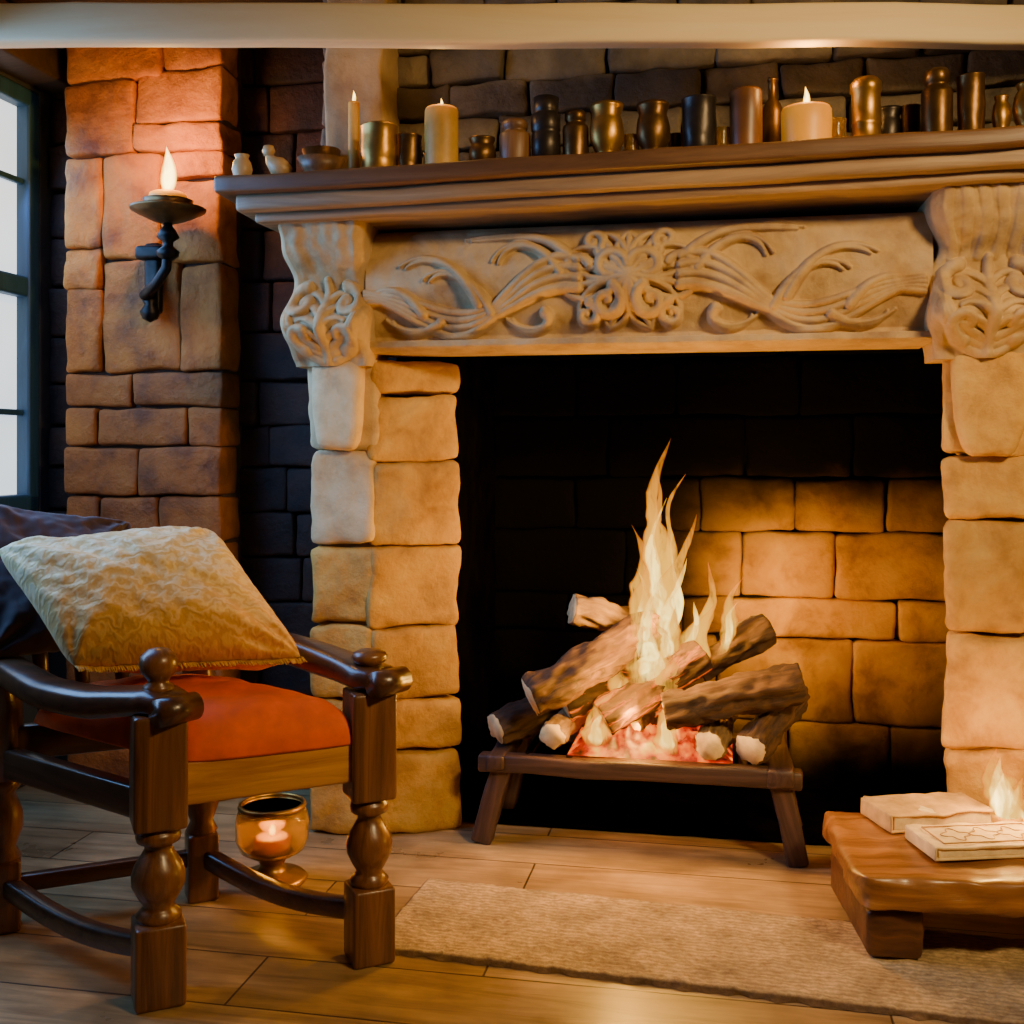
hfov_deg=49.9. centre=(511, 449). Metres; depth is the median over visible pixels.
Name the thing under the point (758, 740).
log
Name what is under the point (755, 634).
log
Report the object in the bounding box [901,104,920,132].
cup
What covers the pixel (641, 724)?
log
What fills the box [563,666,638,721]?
log
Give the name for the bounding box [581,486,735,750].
fire
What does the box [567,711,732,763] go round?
embers
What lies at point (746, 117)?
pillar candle
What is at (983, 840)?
book
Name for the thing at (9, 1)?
ceiling
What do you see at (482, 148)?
pot
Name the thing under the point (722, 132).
glass
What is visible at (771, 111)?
bottle
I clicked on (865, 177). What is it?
mantel shelf
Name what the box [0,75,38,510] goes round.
window
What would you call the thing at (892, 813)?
book
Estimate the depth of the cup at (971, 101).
2.34 m
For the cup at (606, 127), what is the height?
0.130 m
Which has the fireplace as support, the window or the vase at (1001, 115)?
the vase at (1001, 115)
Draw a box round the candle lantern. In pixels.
[235,793,308,886]
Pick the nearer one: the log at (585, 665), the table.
the table
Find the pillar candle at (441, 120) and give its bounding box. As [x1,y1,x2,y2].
[424,99,458,163]
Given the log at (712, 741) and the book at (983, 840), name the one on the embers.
the log at (712, 741)
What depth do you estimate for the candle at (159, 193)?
2.91 m
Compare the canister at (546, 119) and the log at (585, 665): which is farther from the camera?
the log at (585, 665)
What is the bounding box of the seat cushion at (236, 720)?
[33,674,351,761]
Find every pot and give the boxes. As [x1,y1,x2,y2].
[469,135,495,160]
[881,105,900,134]
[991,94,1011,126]
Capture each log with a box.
[487,697,562,743]
[521,609,668,715]
[539,709,591,749]
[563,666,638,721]
[567,593,637,630]
[592,641,712,734]
[632,703,662,731]
[660,663,805,730]
[694,715,737,760]
[702,614,776,681]
[735,686,809,764]
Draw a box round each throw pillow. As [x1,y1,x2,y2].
[0,504,131,657]
[0,526,306,672]
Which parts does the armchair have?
leg, rail, rail, backrest, armrest, leg, leg, rail, armrest, leg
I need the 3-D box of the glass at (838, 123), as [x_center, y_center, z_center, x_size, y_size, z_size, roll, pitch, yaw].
[0.716,-0.696,2.428,0.044,0.064,0.044,0,0,11]
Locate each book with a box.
[861,791,994,833]
[904,822,1023,860]
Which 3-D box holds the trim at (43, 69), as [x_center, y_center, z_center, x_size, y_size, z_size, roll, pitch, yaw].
[-1.721,-1.139,1.405,0.129,0.152,3.907,0,0,11]
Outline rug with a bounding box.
[395,878,1023,1023]
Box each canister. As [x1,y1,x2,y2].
[531,94,560,156]
[850,75,881,135]
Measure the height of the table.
0.170 m
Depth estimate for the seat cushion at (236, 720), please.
2.05 m
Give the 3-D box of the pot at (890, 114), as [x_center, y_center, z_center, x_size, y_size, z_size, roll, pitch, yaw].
[0.851,-0.718,2.483,0.058,0.104,0.058,0,0,11]
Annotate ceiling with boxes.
[6,0,321,3]
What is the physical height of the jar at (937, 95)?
0.153 m
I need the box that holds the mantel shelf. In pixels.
[215,125,1023,233]
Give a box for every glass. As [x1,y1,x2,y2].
[624,133,638,149]
[716,126,729,143]
[832,117,846,137]
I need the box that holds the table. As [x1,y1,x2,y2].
[822,811,1023,956]
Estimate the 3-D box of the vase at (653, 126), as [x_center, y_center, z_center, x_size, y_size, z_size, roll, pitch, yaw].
[0.320,-0.722,2.495,0.078,0.124,0.077,0,0,11]
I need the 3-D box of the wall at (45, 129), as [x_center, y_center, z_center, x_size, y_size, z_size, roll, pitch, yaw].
[-1.934,-0.130,1.038,0.181,2.220,5.000,0,0,11]
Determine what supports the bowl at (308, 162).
on the fireplace
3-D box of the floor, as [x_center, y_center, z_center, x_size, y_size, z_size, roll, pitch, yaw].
[-0.235,1.030,1.115,6.000,0.100,7.000,0,0,11]
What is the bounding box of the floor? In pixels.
[0,785,1023,1023]
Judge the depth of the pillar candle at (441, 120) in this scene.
2.55 m
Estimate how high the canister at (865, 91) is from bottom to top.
0.147 m
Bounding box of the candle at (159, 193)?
[149,189,186,197]
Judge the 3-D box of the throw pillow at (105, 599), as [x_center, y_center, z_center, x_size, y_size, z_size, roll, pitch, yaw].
[-0.721,0.303,2.208,0.588,0.293,0.286,0,0,-17]
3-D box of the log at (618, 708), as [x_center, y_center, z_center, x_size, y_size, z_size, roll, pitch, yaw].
[0.350,0.587,2.739,0.300,0.229,0.101,0,0,-7]
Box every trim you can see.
[0,0,68,94]
[0,2,1023,48]
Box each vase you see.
[636,99,669,149]
[1012,82,1023,125]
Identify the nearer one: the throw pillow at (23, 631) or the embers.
the throw pillow at (23, 631)
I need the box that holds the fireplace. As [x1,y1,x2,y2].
[215,0,1023,867]
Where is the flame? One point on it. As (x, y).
(1002, 795)
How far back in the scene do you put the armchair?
2.07 m
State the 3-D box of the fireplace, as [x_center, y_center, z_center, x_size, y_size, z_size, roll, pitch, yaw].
[0.481,-0.126,2.868,2.219,2.225,0.982,0,0,11]
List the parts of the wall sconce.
wall plate, arm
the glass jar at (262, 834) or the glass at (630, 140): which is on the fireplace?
the glass at (630, 140)
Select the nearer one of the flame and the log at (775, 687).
the flame
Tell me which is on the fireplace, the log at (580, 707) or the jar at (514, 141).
the jar at (514, 141)
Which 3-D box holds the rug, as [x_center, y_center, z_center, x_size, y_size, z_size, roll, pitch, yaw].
[0.606,0.971,2.105,1.751,0.015,0.376,0,0,15]
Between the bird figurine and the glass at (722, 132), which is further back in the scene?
the bird figurine
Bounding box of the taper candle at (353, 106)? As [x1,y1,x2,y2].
[348,91,359,167]
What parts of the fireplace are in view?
leg, leg, rail, rail, fire grate, leg, leg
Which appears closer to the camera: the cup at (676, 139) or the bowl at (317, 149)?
the cup at (676, 139)
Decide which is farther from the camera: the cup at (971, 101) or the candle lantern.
the candle lantern
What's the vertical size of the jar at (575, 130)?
0.120 m
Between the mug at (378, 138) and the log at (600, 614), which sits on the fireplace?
the mug at (378, 138)
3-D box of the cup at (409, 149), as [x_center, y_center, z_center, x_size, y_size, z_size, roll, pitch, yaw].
[-0.248,-0.700,2.626,0.068,0.096,0.068,0,0,11]
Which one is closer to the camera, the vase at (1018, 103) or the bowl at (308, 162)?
the vase at (1018, 103)
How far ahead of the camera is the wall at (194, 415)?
3.13 m
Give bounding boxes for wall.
[0,70,55,788]
[48,48,432,777]
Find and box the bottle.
[762,77,782,140]
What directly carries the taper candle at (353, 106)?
on the fireplace
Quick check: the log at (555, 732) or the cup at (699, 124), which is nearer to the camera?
the cup at (699, 124)
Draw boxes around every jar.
[235,807,308,861]
[499,118,530,158]
[563,109,588,154]
[921,67,952,131]
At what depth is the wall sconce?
2.95 m
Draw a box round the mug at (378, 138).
[360,121,398,167]
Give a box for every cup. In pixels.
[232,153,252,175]
[396,133,421,164]
[590,100,623,151]
[668,132,683,147]
[681,94,716,146]
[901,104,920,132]
[955,72,985,129]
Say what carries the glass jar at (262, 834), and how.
on the candle lantern
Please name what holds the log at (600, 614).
on the log at (585, 665)
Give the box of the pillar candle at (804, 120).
[781,87,831,139]
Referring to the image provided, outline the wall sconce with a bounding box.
[129,148,205,321]
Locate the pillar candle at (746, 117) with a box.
[730,85,762,142]
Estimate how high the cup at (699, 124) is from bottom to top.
0.128 m
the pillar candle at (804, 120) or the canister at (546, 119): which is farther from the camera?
the canister at (546, 119)
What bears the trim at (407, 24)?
attached to the wall at (45, 129)
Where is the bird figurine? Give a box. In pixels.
[262,145,291,172]
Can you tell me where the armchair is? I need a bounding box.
[0,632,411,1013]
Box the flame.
[983,766,1023,822]
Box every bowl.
[297,154,344,170]
[302,145,340,155]
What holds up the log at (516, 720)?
on the fireplace

